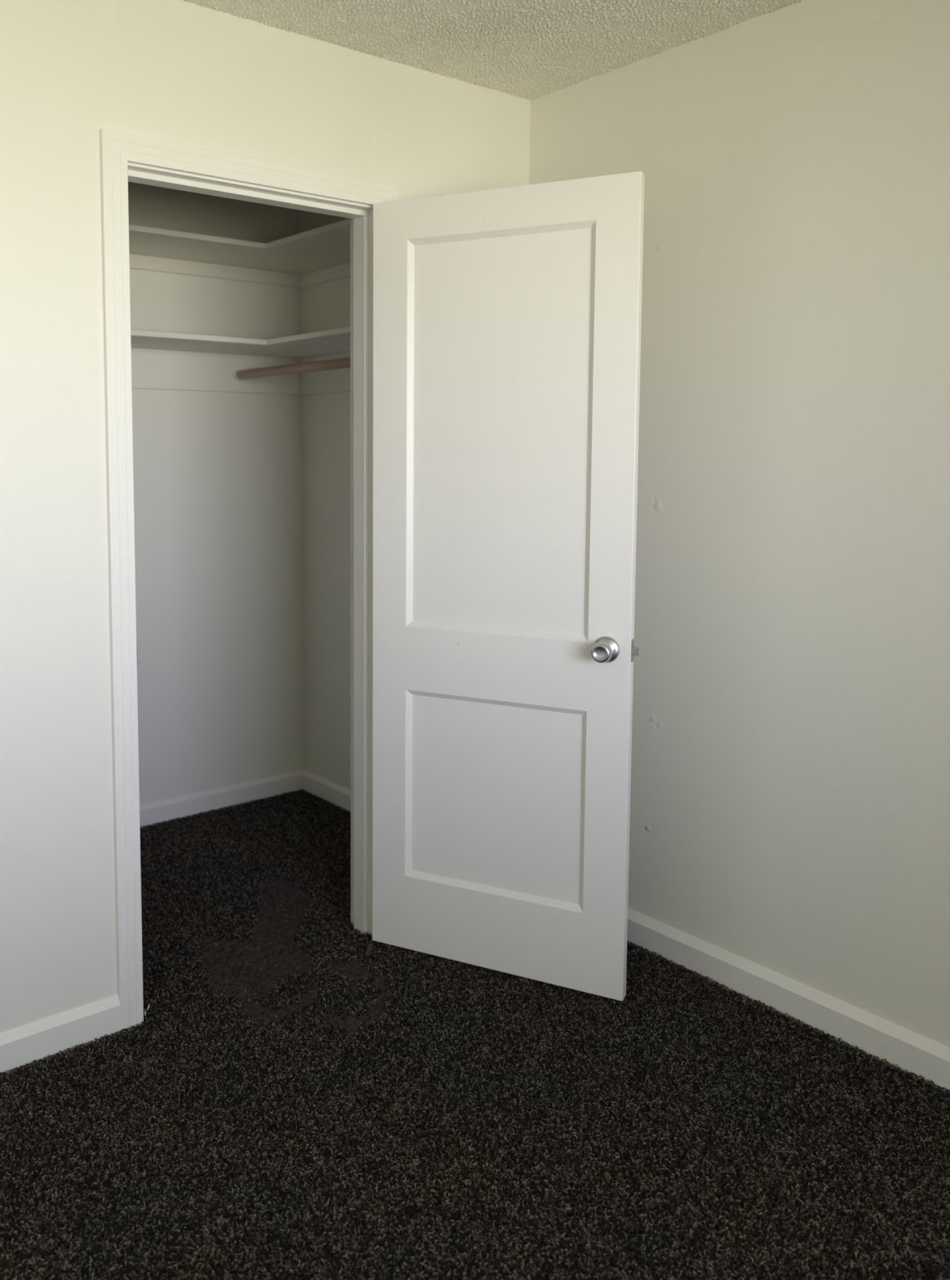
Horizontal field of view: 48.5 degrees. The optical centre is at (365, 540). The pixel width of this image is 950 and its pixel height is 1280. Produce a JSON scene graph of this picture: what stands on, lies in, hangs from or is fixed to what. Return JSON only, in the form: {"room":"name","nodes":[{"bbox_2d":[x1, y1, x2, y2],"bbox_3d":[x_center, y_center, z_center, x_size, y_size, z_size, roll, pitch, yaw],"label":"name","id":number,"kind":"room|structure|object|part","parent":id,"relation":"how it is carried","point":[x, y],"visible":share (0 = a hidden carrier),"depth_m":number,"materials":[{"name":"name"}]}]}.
{"room":"empty bedroom","nodes":[
{"label":"empty bedroom","id":0,"kind":"room"},
{"bbox_2d":[128,181,303,804],"bbox_3d":[-1.065,-0.134,3.647,2.181,2.446,0.120,-4,6,-37],"label":"wall","id":1,"kind":"structure","parent":0,"point":[217,476],"depth_m":3.96,"materials":[{"name":"paint"}]},
{"bbox_2d":[139,769,304,827],"bbox_3d":[-1.025,1.038,3.695,1.941,0.102,0.014,-4,6,-37],"label":"baseboard","id":2,"kind":"structure","parent":1,"relation":"attached to","point":[180,806],"depth_m":4.03,"materials":[{"name":"paint"}]},
{"bbox_2d":[128,217,350,287],"bbox_3d":[-0.695,-0.942,3.087,1.939,0.068,1.104,-4,6,-37],"label":"closet shelf","id":3,"kind":"object","parent":1,"relation":"attached to","point":[320,255],"visible":0.46,"depth_m":3.68,"materials":[{"name":"paint"}]},
{"bbox_2d":[130,326,350,395],"bbox_3d":[-0.696,-0.572,3.119,1.939,0.161,1.104,-4,6,-37],"label":"closet shelf","id":4,"kind":"object","parent":1,"relation":"attached to","point":[169,361],"visible":0.51,"depth_m":3.82,"materials":[{"name":"paint"}]},
{"bbox_2d":[232,357,350,379],"bbox_3d":[-0.160,-0.589,3.513,0.045,0.045,1.085,-4,6,-37],"label":"clothes rod","id":5,"kind":"object","parent":4,"relation":"attached to","point":[338,363],"visible":0.58,"depth_m":3.61,"materials":[{"name":"brown wood"}]},
{"bbox_2d":[232,369,239,379],"bbox_3d":[-0.479,-0.625,3.935,0.035,0.035,0.024,-4,6,-37],"label":"rod bracket","id":6,"kind":"object","parent":5,"relation":"attached to","point":[236,374],"depth_m":3.92,"materials":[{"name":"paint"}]},
{"bbox_2d":[0,0,530,1032],"bbox_3d":[-0.910,-0.012,2.235,3.420,2.446,0.117,-4,6,-37],"label":"wall","id":7,"kind":"structure","parent":0,"point":[182,72],"depth_m":2.36,"materials":[{"name":"paint"}]},
{"bbox_2d":[0,994,120,1075],"bbox_3d":[-1.364,1.188,1.911,1.943,0.108,0.016,-4,6,-37],"label":"baseboard","id":8,"kind":"structure","parent":7,"relation":"attached to","point":[24,1044],"depth_m":2.40,"materials":[{"name":"paint"}]},
{"bbox_2d":[99,128,398,1032],"bbox_3d":[-0.287,0.113,2.709,0.844,2.115,0.131,-4,6,-37],"label":"door frame","id":9,"kind":"structure","parent":7,"relation":"attached to","point":[124,157],"depth_m":2.49,"materials":[{"name":"paint"}]},
{"bbox_3d":[-0.565,0.137,2.427,0.060,2.115,0.014,-4,6,-37],"label":"casing","id":10,"kind":"part","parent":9,"relation":"part of","materials":[{"name":"paint"}]},
{"bbox_3d":[-0.252,-0.907,2.574,0.844,0.060,0.014,-4,6,-37],"label":"head casing","id":11,"kind":"part","parent":9,"relation":"part of","materials":[{"name":"paint"}]},
{"bbox_3d":[0.061,0.097,2.897,0.060,2.115,0.014,-4,6,-37],"label":"casing","id":12,"kind":"part","parent":9,"relation":"part of","materials":[{"name":"paint"}]},
{"bbox_2d":[372,171,644,1000],"bbox_3d":[0.343,0.128,2.694,0.731,2.018,0.153,3,6,28],"label":"door","id":13,"kind":"structure","parent":7,"relation":"in","point":[507,322],"depth_m":2.67,"materials":[{"name":"paint"}]},
{"bbox_3d":[0.337,1.030,2.775,0.499,0.206,0.034,3,6,28],"label":"rail","id":14,"kind":"part","parent":13,"relation":"part of","materials":[{"name":"paint"}]},
{"bbox_3d":[0.332,0.670,2.734,0.498,0.520,0.014,3,6,28],"label":"panel moulding","id":15,"kind":"part","parent":13,"relation":"part of","materials":[{"name":"paint"}]},
{"bbox_3d":[0.337,0.324,2.714,0.499,0.174,0.034,3,6,28],"label":"rail","id":16,"kind":"part","parent":13,"relation":"part of","materials":[{"name":"paint"}]},
{"bbox_3d":[0.337,0.669,2.743,0.505,0.527,0.008,3,6,28],"label":"panel","id":17,"kind":"part","parent":13,"relation":"part of","materials":[{"name":"paint"}]},
{"bbox_3d":[0.333,-0.268,2.653,0.498,1.019,0.014,3,6,28],"label":"panel moulding","id":18,"kind":"part","parent":13,"relation":"part of","materials":[{"name":"paint"}]},
{"bbox_3d":[0.338,-0.827,2.614,0.499,0.101,0.034,3,6,28],"label":"rail","id":19,"kind":"part","parent":13,"relation":"part of","materials":[{"name":"paint"}]},
{"bbox_3d":[0.337,-0.269,2.662,0.505,1.026,0.008,3,6,28],"label":"panel","id":20,"kind":"part","parent":13,"relation":"part of","materials":[{"name":"paint"}]},
{"bbox_3d":[0.574,0.268,2.525,0.051,0.051,0.047,3,6,28],"label":"knob","id":21,"kind":"part","parent":13,"relation":"part of","materials":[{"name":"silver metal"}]},
{"bbox_3d":[0.650,0.267,2.544,0.002,0.057,0.024,3,6,28],"label":"latch plate","id":22,"kind":"part","parent":13,"relation":"part of","materials":[{"name":"silver metal"}]},
{"bbox_2d":[0,791,949,1279],"bbox_3d":[-0.022,1.340,1.269,3.540,0.117,5.363,-4,6,-37],"label":"floor","id":23,"kind":"structure","parent":0,"point":[296,990],"depth_m":2.06,"materials":[{"name":"black carpet"}]},
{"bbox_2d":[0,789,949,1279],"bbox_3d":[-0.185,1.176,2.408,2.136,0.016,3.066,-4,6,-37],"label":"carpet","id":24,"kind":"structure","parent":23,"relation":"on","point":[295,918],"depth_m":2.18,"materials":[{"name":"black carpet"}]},
{"bbox_2d":[184,0,802,100],"bbox_3d":[-0.021,-1.184,1.051,3.540,0.106,5.363,-4,6,-37],"label":"ceiling","id":25,"kind":"structure","parent":0,"point":[530,50],"depth_m":2.58,"materials":[{"name":"paint"}]},
{"bbox_2d":[301,0,949,1047],"bbox_3d":[0.753,-0.074,2.959,0.129,2.446,3.173,-4,6,-37],"label":"wall","id":26,"kind":"structure","parent":0,"point":[790,796],"depth_m":2.52,"materials":[{"name":"paint"}]},
{"bbox_2d":[302,770,351,811],"bbox_3d":[0.077,1.026,3.832,0.014,0.102,1.092,-4,6,-37],"label":"baseboard","id":27,"kind":"structure","parent":26,"relation":"attached to","point":[330,791],"depth_m":4.12,"materials":[{"name":"paint"}]},
{"bbox_2d":[626,907,949,1092],"bbox_3d":[1.073,1.136,2.526,0.022,0.108,1.934,-4,6,-37],"label":"baseboard","id":28,"kind":"structure","parent":26,"relation":"attached to","point":[916,1053],"depth_m":2.54,"materials":[{"name":"paint"}]}
]}

